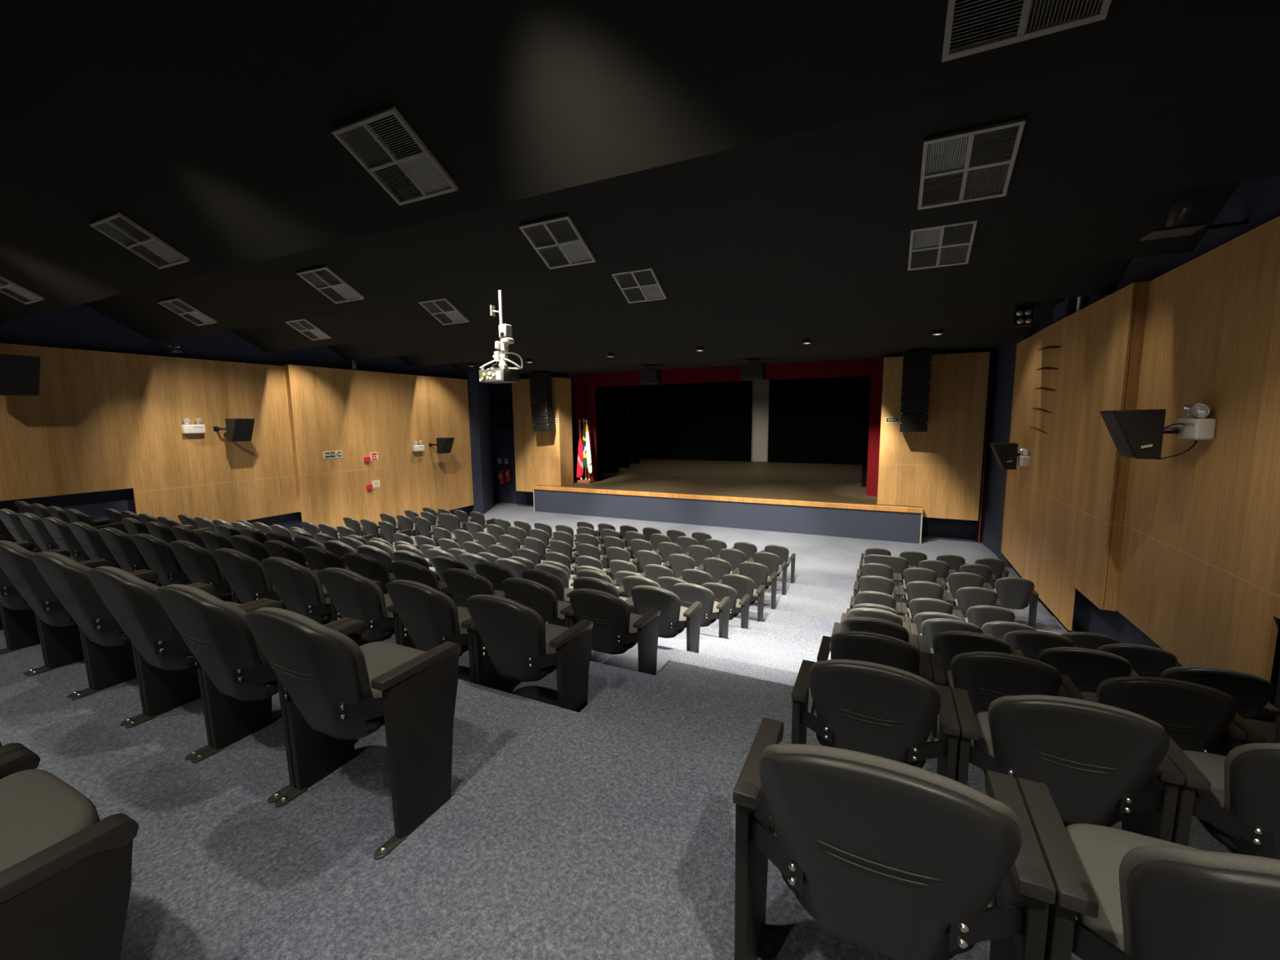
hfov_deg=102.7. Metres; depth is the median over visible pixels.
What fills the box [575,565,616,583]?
chair
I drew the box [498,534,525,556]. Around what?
chair
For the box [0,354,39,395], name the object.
wall speaker
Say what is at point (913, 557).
chair
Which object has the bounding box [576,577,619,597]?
cushion
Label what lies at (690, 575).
backrest
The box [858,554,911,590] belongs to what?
seat
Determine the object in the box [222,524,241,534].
cushion
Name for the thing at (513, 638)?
cushion
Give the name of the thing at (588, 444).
flag
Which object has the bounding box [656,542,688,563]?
chair
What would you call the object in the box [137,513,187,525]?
chair
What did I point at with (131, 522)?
cushion
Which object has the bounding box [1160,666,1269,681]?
cushion
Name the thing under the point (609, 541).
chair
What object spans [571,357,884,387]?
valance
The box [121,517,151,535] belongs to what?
chair
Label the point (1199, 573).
wall
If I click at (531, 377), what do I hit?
grille
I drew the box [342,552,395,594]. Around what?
chair
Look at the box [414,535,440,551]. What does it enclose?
chair
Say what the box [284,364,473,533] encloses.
wall
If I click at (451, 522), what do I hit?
seat
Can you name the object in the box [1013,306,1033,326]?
lamp
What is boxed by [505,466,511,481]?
fire extinguisher
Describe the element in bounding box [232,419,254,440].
grille
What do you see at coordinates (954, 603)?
seat cushion
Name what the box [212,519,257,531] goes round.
chair
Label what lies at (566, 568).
chair
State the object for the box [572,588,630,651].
cushion
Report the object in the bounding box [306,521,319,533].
cushion
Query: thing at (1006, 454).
wall speaker
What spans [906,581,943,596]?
cushion
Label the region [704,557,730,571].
cushion
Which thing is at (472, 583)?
cushion
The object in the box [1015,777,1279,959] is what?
chair
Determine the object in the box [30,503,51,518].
chair
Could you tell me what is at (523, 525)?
chair
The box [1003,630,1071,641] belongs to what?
cushion
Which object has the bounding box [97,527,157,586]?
chair
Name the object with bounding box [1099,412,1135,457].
grille
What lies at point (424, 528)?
chair
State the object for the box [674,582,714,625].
cushion
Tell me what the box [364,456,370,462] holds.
station
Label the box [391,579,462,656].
cushion
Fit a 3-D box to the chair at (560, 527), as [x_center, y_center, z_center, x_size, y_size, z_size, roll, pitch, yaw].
[-1.720,1.450,12.262,0.612,0.866,0.539,3,8,25]
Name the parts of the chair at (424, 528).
panel, armrest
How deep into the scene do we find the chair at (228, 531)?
7.36 m
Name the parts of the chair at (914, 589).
panel, armrest, armrest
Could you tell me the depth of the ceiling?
3.94 m
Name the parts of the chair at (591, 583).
armrest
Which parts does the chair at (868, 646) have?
armrest, armrest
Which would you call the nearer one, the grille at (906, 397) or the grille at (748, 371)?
the grille at (906, 397)
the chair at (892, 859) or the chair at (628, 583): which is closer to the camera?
the chair at (892, 859)
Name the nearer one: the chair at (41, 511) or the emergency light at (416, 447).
the chair at (41, 511)
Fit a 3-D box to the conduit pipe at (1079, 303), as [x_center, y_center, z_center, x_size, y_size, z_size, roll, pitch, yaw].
[6.565,-3.023,7.607,0.053,1.052,0.110,3,8,25]
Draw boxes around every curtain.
[571,386,597,481]
[595,386,603,478]
[617,385,630,467]
[639,380,752,462]
[767,376,866,464]
[861,375,871,486]
[866,375,883,496]
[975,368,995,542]
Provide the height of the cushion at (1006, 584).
0.517 m
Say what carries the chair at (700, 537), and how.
on the floor
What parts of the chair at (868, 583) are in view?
panel, armrest, armrest, panel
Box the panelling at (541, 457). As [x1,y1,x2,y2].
[511,377,573,492]
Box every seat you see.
[437,513,471,532]
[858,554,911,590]
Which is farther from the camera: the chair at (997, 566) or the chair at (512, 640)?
the chair at (997, 566)
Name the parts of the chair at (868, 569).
panel, armrest, panel, armrest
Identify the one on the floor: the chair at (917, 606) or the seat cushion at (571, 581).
the chair at (917, 606)
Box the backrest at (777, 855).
[768,817,996,906]
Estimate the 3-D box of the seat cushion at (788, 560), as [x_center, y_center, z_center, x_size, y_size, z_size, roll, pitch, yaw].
[2.765,1.602,10.222,0.476,0.110,0.390,3,8,25]
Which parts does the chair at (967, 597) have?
armrest, armrest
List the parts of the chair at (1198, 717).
armrest, panel, armrest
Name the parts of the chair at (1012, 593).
armrest, panel, armrest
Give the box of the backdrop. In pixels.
[751,379,768,462]
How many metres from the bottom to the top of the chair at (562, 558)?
0.866 m
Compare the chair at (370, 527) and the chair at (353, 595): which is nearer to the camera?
the chair at (353, 595)
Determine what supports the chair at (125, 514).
on the floor
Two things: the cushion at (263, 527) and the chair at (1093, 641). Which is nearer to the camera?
the chair at (1093, 641)
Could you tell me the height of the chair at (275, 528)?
0.866 m
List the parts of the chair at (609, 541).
panel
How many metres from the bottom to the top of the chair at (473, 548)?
0.866 m
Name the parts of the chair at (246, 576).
panel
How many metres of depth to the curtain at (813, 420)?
26.32 m
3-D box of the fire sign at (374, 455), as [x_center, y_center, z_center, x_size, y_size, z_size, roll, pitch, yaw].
[-7.542,-0.665,14.520,0.009,0.240,0.240,3,8,25]
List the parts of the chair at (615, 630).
armrest, panel, armrest, panel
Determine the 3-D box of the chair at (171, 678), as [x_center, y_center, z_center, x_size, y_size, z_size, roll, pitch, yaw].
[-2.209,0.784,2.490,0.612,0.866,0.539,3,8,25]
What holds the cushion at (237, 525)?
on the chair at (238, 526)
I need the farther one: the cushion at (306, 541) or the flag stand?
the flag stand
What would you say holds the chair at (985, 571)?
on the floor
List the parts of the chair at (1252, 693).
armrest, panel, armrest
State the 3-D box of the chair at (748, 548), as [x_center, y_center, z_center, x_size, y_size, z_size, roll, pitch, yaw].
[2.177,1.634,10.424,0.612,0.866,0.539,3,8,25]
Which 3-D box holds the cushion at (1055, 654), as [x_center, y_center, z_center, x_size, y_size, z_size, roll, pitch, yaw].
[2.880,1.310,3.344,0.468,0.517,0.224,3,8,25]
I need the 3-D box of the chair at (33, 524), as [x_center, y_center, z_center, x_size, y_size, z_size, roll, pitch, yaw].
[-6.222,0.743,5.540,0.612,0.866,0.539,3,8,25]
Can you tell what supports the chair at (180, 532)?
on the floor
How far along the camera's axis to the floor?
1.97 m
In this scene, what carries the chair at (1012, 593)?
on the floor
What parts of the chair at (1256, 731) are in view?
panel, armrest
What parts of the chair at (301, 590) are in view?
panel, armrest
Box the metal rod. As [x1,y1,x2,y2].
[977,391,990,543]
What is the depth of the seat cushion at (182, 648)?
2.30 m
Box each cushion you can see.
[0,540,76,624]
[0,768,99,871]
[2,508,18,515]
[23,512,42,520]
[41,551,131,643]
[49,516,69,525]
[52,506,64,511]
[68,508,94,527]
[75,521,98,532]
[96,565,195,666]
[104,527,146,563]
[113,586,164,631]
[126,517,146,526]
[140,533,184,571]
[160,515,181,525]
[166,583,278,696]
[177,601,241,654]
[217,547,273,591]
[220,588,231,591]
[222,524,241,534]
[234,521,252,528]
[235,534,270,558]
[244,528,268,541]
[254,607,379,733]
[256,679,276,683]
[258,522,272,532]
[268,540,306,567]
[268,556,331,624]
[273,532,297,548]
[277,524,292,538]
[302,536,325,549]
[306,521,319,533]
[316,533,337,541]
[318,584,331,615]
[320,523,337,537]
[328,540,356,552]
[342,536,364,545]
[349,552,390,582]
[359,641,426,719]
[366,519,380,538]
[376,537,393,550]
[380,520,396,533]
[380,593,394,630]
[388,573,395,582]
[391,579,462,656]
[394,560,439,591]
[397,544,423,557]
[398,550,429,568]
[400,533,413,545]
[429,548,455,559]
[437,555,469,570]
[438,580,447,593]
[447,568,494,595]
[456,605,471,646]
[462,553,488,562]
[466,541,485,552]
[470,594,546,677]
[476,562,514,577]
[486,622,568,668]
[493,589,505,596]
[498,558,528,569]
[506,577,557,619]
[527,537,546,560]
[548,551,570,570]
[551,540,572,557]
[557,600,570,619]
[564,587,573,600]
[568,579,573,589]
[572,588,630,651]
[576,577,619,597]
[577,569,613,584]
[578,543,599,559]
[578,555,603,570]
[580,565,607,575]
[612,560,636,573]
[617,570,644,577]
[619,596,627,600]
[623,613,642,644]
[624,576,661,587]
[633,585,680,635]
[639,550,662,564]
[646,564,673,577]
[657,576,687,582]
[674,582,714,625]
[675,606,688,630]
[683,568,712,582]
[702,582,737,608]
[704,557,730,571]
[709,600,719,619]
[724,573,754,596]
[732,598,741,614]
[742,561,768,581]
[750,588,757,602]
[760,743,1019,827]
[764,575,771,586]
[777,564,782,574]
[786,556,791,564]
[808,658,941,697]
[830,631,919,656]
[840,617,909,635]
[848,608,902,622]
[852,603,898,615]
[856,591,896,601]
[858,575,894,586]
[902,579,906,589]
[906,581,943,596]
[906,610,911,618]
[909,597,951,617]
[913,612,963,620]
[920,617,982,634]
[928,647,933,653]
[932,631,1010,651]
[942,670,954,689]
[944,583,950,592]
[947,572,983,591]
[951,651,1058,686]
[952,598,957,610]
[955,586,994,605]
[967,604,1013,619]
[973,711,993,756]
[981,621,1036,630]
[987,694,1164,757]
[993,588,1031,604]
[995,577,1033,591]
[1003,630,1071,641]
[1037,646,1128,662]
[1059,631,1117,640]
[1065,823,1203,951]
[1080,692,1097,702]
[1096,643,1174,655]
[1096,675,1233,702]
[1119,844,1279,955]
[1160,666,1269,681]
[1182,750,1240,839]
[1223,742,1279,850]
[1244,719,1275,742]
[1275,715,1279,742]
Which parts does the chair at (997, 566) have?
panel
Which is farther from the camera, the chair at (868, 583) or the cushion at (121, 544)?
the chair at (868, 583)
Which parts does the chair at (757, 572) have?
armrest, panel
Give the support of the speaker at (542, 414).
hanging from the ceiling
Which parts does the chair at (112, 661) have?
foot plate, panel, foot plate, panel, armrest, armrest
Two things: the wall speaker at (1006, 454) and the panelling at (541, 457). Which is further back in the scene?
the panelling at (541, 457)
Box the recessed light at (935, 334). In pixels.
[932,333,942,335]
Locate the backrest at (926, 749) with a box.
[810,702,934,760]
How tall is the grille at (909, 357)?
0.205 m
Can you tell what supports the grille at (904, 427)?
attached to the speaker at (917, 366)
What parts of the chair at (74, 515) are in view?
panel, armrest, armrest, panel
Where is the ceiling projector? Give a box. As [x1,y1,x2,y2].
[479,289,523,383]
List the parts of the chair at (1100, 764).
panel, armrest, panel, armrest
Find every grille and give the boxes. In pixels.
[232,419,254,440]
[441,438,454,453]
[528,374,544,381]
[529,382,544,388]
[529,389,545,395]
[530,396,545,402]
[530,403,546,409]
[531,410,546,417]
[532,417,547,423]
[533,424,548,431]
[639,368,656,383]
[741,363,761,379]
[900,423,926,431]
[901,403,928,412]
[901,413,927,422]
[902,373,929,382]
[902,383,928,392]
[902,393,928,402]
[903,353,930,363]
[903,363,930,373]
[989,444,1004,468]
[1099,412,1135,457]
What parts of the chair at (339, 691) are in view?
foot plate, panel, armrest, foot plate, armrest, panel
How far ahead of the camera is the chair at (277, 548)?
5.13 m
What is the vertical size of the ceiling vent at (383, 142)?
0.324 m
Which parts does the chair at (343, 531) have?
armrest, panel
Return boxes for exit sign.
[323,450,342,458]
[553,418,559,423]
[885,417,899,422]
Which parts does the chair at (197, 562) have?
panel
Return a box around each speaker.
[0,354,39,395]
[213,418,254,441]
[428,437,454,453]
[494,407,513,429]
[528,371,555,431]
[638,364,662,385]
[740,358,765,381]
[899,348,933,431]
[989,442,1023,469]
[1099,408,1197,459]
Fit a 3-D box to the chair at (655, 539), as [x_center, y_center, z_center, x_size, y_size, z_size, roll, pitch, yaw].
[0.507,1.555,11.212,0.612,0.866,0.539,3,8,25]
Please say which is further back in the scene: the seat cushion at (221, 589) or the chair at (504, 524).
the chair at (504, 524)
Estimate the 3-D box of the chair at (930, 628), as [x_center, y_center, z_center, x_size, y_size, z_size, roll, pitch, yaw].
[2.816,1.610,4.684,0.612,0.866,0.539,3,8,25]
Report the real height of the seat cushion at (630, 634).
0.110 m
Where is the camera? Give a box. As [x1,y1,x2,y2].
[498,324,514,346]
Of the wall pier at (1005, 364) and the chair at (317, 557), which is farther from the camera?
the wall pier at (1005, 364)
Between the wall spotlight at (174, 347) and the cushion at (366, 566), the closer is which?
the cushion at (366, 566)
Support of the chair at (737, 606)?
on the floor
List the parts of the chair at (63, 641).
foot plate, panel, foot plate, panel, armrest, armrest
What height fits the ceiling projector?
1.763 m
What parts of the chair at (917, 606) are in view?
armrest, armrest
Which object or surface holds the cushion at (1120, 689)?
on the chair at (1198, 717)
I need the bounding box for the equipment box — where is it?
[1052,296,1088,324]
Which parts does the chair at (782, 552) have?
panel, armrest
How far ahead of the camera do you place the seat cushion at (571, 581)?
6.54 m
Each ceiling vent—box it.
[0,275,44,304]
[88,212,190,269]
[157,297,217,325]
[284,318,331,340]
[296,266,364,303]
[331,106,458,205]
[417,297,469,324]
[518,214,595,269]
[611,267,666,303]
[907,219,977,271]
[917,117,1026,209]
[942,0,1111,62]
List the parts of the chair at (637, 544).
panel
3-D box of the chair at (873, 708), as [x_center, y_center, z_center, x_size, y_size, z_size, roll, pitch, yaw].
[0.963,1.081,2.149,0.612,0.866,0.539,3,8,25]
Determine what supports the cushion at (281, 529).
on the chair at (275, 528)
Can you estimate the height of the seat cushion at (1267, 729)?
0.110 m
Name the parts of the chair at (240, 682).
foot plate, panel, armrest, foot plate, panel, armrest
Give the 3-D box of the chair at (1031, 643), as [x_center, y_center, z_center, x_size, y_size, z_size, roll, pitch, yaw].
[3.373,1.636,4.421,0.612,0.866,0.539,3,8,25]
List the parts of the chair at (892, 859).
panel, armrest, panel, armrest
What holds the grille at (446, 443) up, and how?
attached to the wall speaker at (444, 445)
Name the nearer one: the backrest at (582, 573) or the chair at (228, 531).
the backrest at (582, 573)
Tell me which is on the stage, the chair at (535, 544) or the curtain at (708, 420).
the curtain at (708, 420)
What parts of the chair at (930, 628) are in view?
armrest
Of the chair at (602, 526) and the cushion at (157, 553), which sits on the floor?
the chair at (602, 526)
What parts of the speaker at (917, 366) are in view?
rigging frame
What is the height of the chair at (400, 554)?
0.866 m
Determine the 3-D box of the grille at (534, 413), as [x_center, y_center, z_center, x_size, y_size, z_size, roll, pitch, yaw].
[-3.552,-2.333,18.015,0.590,0.205,0.025,2,7,20]
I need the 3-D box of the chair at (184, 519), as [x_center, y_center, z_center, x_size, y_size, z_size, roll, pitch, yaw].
[-8.699,1.068,10.117,0.612,0.866,0.539,3,8,25]
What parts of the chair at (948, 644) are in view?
panel, armrest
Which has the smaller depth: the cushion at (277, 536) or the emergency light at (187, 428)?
the cushion at (277, 536)
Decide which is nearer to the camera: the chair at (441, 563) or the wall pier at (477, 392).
the chair at (441, 563)
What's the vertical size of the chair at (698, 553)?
0.866 m
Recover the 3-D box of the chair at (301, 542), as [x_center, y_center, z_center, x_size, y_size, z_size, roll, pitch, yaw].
[-4.248,1.131,6.872,0.612,0.866,0.539,3,8,25]
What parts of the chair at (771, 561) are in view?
panel, armrest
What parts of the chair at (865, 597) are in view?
armrest, armrest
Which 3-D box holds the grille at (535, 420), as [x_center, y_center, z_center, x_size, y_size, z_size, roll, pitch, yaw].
[-3.539,-2.092,18.074,0.590,0.205,0.028,2,7,20]
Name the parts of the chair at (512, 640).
armrest, panel, armrest, panel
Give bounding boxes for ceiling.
[0,0,1279,376]
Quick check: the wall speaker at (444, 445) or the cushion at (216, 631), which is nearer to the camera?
the cushion at (216, 631)
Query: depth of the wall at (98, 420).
10.21 m
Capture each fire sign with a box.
[369,452,377,461]
[372,480,380,488]
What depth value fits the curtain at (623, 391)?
25.24 m
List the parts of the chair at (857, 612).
armrest, armrest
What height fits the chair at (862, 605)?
0.866 m
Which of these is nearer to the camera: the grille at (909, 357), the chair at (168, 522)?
the chair at (168, 522)
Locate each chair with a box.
[0,508,42,552]
[0,518,14,542]
[0,534,26,542]
[0,540,148,697]
[0,541,62,651]
[0,550,104,675]
[0,741,27,755]
[0,748,138,959]
[14,501,35,515]
[17,512,60,551]
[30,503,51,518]
[31,551,203,725]
[41,516,88,561]
[46,506,104,523]
[64,508,128,533]
[68,521,122,569]
[86,565,271,759]
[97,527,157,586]
[104,508,129,534]
[120,511,141,521]
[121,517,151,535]
[131,533,190,586]
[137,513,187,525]
[145,521,177,542]
[155,583,354,803]
[156,515,212,533]
[168,540,235,602]
[170,525,207,549]
[177,514,199,529]
[194,516,217,532]
[199,529,235,551]
[211,547,319,604]
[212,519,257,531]
[215,524,241,537]
[230,534,302,562]
[231,521,266,535]
[235,520,254,528]
[240,528,294,544]
[244,607,461,859]
[253,522,272,533]
[261,556,373,625]
[263,540,342,569]
[266,532,298,549]
[270,524,293,540]
[288,527,313,536]
[289,529,315,539]
[293,536,326,551]
[300,521,321,537]
[301,546,348,570]
[313,533,337,545]
[318,523,340,541]
[318,567,399,645]
[324,540,358,566]
[336,525,373,541]
[338,536,365,550]
[342,516,364,536]
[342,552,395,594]
[346,534,367,545]
[356,545,393,573]
[360,519,382,538]
[365,540,395,561]
[369,537,395,551]
[377,520,411,545]
[379,513,399,530]
[385,579,475,684]
[389,560,448,595]
[392,533,417,549]
[392,550,436,573]
[394,541,417,548]
[394,544,430,566]
[395,515,417,543]
[404,510,419,536]
[413,516,444,541]
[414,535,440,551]
[419,544,441,558]
[420,511,439,537]
[422,506,439,519]
[425,548,455,567]
[431,527,455,546]
[431,555,469,581]
[437,508,452,514]
[437,538,465,551]
[442,568,506,607]
[447,548,469,561]
[453,510,471,522]
[453,529,477,549]
[458,553,488,573]
[462,541,485,555]
[465,594,593,712]
[466,522,488,540]
[469,511,495,528]
[474,562,514,591]
[475,532,501,553]
[476,551,500,564]
[485,524,509,542]
[488,544,513,558]
[493,518,511,533]
[495,558,528,578]
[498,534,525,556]
[501,577,572,627]
[507,526,531,546]
[508,556,535,568]
[513,520,531,536]
[515,547,544,564]
[521,568,573,602]
[523,537,551,560]
[529,528,554,548]
[533,522,554,539]
[533,563,574,589]
[541,560,577,579]
[545,551,577,575]
[549,540,577,564]
[552,531,578,551]
[555,524,578,542]
[567,588,660,675]
[573,577,632,604]
[575,555,610,575]
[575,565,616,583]
[576,521,599,536]
[576,543,607,568]
[576,569,623,596]
[577,526,601,555]
[577,533,604,555]
[596,523,620,537]
[600,528,625,544]
[601,536,631,555]
[604,546,637,568]
[607,560,644,580]
[613,570,644,586]
[618,524,643,539]
[619,576,672,598]
[623,531,650,547]
[627,585,702,653]
[628,538,659,559]
[634,550,669,573]
[642,527,661,541]
[642,564,682,582]
[649,533,677,551]
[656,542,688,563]
[656,576,687,591]
[666,529,685,543]
[666,553,702,577]
[671,582,730,639]
[676,536,704,553]
[680,568,721,586]
[686,545,719,567]
[691,531,711,546]
[699,557,739,582]
[701,582,750,629]
[704,538,733,557]
[717,548,753,571]
[720,573,764,622]
[733,542,764,560]
[733,716,1056,959]
[735,561,777,609]
[751,551,787,595]
[764,544,795,583]
[791,658,959,780]
[817,631,933,682]
[831,617,919,675]
[840,608,910,633]
[846,603,904,622]
[849,591,902,615]
[853,575,899,610]
[856,563,897,609]
[861,547,891,577]
[893,551,928,583]
[897,567,941,592]
[898,581,949,609]
[901,597,957,622]
[904,612,963,635]
[909,617,984,650]
[912,560,952,583]
[916,631,1013,685]
[928,651,1070,738]
[936,554,966,577]
[939,572,988,600]
[946,586,1002,617]
[951,564,996,603]
[951,687,1184,841]
[955,604,1017,628]
[966,557,1008,582]
[981,621,1036,639]
[984,630,1074,659]
[985,577,1039,628]
[1011,646,1132,693]
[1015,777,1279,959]
[1059,631,1119,649]
[1060,674,1246,755]
[1074,643,1177,677]
[1130,666,1279,723]
[1165,736,1279,859]
[1231,713,1279,745]
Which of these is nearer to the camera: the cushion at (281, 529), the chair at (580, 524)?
the cushion at (281, 529)
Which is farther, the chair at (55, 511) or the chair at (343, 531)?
the chair at (343, 531)
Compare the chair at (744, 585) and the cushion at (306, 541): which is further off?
the chair at (744, 585)
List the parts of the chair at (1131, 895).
armrest, panel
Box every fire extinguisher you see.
[498,468,504,484]
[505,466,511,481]
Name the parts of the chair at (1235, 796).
panel, armrest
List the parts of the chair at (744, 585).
armrest, panel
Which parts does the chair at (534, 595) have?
armrest, panel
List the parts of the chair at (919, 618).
armrest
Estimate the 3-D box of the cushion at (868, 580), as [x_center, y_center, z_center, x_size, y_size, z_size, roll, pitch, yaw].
[3.454,1.626,7.481,0.468,0.517,0.224,3,8,25]
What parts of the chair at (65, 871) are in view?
armrest, panel, armrest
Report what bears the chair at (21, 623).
on the floor
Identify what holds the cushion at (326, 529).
on the chair at (326, 529)
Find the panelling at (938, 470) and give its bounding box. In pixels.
[876,351,990,520]
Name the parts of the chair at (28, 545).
panel, panel, armrest, armrest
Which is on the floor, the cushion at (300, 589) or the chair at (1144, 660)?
the chair at (1144, 660)
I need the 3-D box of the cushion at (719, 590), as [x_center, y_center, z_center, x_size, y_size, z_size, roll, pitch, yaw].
[1.000,1.525,6.474,0.468,0.517,0.224,3,8,25]
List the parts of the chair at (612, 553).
panel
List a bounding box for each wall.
[0,303,468,530]
[0,342,297,525]
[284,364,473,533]
[488,351,996,539]
[1000,215,1279,681]
[1035,175,1279,723]
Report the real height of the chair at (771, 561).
0.866 m
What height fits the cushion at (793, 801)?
0.517 m
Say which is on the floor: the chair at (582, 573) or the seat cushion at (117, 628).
the chair at (582, 573)
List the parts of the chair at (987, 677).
panel, armrest, armrest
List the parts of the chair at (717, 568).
armrest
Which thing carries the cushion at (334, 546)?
on the chair at (340, 548)
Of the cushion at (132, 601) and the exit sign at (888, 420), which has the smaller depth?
the cushion at (132, 601)
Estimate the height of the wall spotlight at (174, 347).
0.167 m
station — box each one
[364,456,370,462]
[365,484,373,489]
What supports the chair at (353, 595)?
on the floor
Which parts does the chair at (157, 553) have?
panel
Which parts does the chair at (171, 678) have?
foot plate, panel, foot plate, armrest, panel, armrest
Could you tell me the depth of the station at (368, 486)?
14.35 m
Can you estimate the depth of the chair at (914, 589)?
7.13 m
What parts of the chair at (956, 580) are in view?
armrest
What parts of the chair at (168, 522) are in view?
armrest, armrest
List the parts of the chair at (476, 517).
panel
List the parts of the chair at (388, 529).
panel, armrest, panel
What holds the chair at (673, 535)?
on the floor
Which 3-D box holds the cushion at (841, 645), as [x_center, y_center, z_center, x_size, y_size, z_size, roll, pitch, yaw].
[1.335,1.089,2.938,0.468,0.517,0.224,3,8,25]
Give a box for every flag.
[576,418,583,479]
[582,417,587,479]
[585,418,591,480]
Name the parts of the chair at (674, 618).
armrest, panel, armrest, panel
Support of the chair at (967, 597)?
on the floor
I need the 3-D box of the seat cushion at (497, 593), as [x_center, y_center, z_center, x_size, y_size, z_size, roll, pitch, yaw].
[-1.308,1.061,4.426,0.476,0.110,0.390,3,8,25]
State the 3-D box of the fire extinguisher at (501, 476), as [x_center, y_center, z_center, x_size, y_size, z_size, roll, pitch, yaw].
[-5.617,-0.147,20.894,0.250,0.660,0.218,3,8,25]
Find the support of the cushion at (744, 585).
on the chair at (744, 585)
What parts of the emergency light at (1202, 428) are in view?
lamp glass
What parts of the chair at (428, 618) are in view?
panel, armrest, panel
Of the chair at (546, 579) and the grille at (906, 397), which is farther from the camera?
the grille at (906, 397)
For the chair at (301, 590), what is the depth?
3.47 m
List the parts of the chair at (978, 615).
armrest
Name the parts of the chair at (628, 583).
armrest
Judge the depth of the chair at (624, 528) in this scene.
12.35 m
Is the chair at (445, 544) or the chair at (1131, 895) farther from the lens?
the chair at (445, 544)
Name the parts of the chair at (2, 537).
armrest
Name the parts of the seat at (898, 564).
armrest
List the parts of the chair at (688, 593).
armrest, panel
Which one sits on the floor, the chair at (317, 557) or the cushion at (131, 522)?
the chair at (317, 557)
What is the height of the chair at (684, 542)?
0.866 m
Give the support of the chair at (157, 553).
on the floor
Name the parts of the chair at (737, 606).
armrest, panel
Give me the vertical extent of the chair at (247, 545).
0.866 m
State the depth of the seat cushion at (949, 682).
2.99 m
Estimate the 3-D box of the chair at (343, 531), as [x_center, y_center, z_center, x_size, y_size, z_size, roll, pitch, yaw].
[-6.203,1.377,11.103,0.612,0.866,0.539,3,8,25]
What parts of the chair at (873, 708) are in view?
panel, armrest, armrest, panel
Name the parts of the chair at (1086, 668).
armrest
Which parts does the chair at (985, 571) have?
panel, armrest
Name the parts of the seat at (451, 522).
panel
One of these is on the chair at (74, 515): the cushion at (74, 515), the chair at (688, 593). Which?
the cushion at (74, 515)
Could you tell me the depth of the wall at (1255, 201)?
5.21 m
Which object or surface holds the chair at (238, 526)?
on the floor
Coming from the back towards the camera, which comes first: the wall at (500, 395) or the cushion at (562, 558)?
the wall at (500, 395)
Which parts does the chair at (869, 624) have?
armrest, armrest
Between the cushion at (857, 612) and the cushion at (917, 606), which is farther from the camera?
the cushion at (917, 606)
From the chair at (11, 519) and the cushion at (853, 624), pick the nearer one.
the cushion at (853, 624)
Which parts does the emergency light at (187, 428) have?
lamp glass, lamp glass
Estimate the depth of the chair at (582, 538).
10.60 m
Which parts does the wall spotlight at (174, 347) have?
plate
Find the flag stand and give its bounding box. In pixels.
[577,479,593,483]
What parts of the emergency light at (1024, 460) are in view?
lamp glass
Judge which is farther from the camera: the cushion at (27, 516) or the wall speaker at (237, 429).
the wall speaker at (237, 429)
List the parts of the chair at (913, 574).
armrest, armrest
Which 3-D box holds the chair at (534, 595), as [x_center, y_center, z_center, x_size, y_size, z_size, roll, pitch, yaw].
[-0.783,1.145,4.102,0.612,0.866,0.539,3,8,25]
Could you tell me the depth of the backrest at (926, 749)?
2.08 m
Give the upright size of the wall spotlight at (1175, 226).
0.254 m
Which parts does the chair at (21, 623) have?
foot plate, panel, foot plate, panel, armrest, armrest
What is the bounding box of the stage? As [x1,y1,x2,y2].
[532,458,923,543]
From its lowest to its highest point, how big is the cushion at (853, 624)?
0.517 m
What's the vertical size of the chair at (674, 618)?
0.866 m
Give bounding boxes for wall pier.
[461,371,493,515]
[982,335,1031,568]
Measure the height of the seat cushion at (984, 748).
0.110 m
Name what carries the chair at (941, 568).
on the floor
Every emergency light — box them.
[181,417,205,434]
[412,440,424,451]
[1017,448,1030,466]
[1174,403,1216,439]
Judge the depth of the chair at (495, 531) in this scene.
11.65 m
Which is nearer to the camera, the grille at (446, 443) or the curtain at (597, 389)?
the grille at (446, 443)
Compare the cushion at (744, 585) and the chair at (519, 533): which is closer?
the cushion at (744, 585)
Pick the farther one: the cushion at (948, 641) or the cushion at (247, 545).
the cushion at (247, 545)
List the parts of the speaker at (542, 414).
rigging frame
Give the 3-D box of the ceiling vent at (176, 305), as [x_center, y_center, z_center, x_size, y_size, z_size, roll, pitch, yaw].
[-7.791,-2.890,8.813,0.620,0.324,0.556,3,8,25]
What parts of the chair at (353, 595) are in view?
panel, armrest, armrest, panel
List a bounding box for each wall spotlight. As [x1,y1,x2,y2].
[161,343,182,353]
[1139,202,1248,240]
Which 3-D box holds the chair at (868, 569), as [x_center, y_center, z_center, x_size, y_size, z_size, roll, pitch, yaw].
[3.936,1.750,8.516,0.612,0.866,0.539,3,8,25]
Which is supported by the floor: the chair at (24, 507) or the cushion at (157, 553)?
the chair at (24, 507)
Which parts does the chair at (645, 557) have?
panel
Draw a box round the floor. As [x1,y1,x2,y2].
[0,502,1231,959]
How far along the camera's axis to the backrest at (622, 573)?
6.86 m
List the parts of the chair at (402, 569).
armrest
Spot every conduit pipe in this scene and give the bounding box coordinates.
[351,359,356,370]
[1076,297,1082,311]

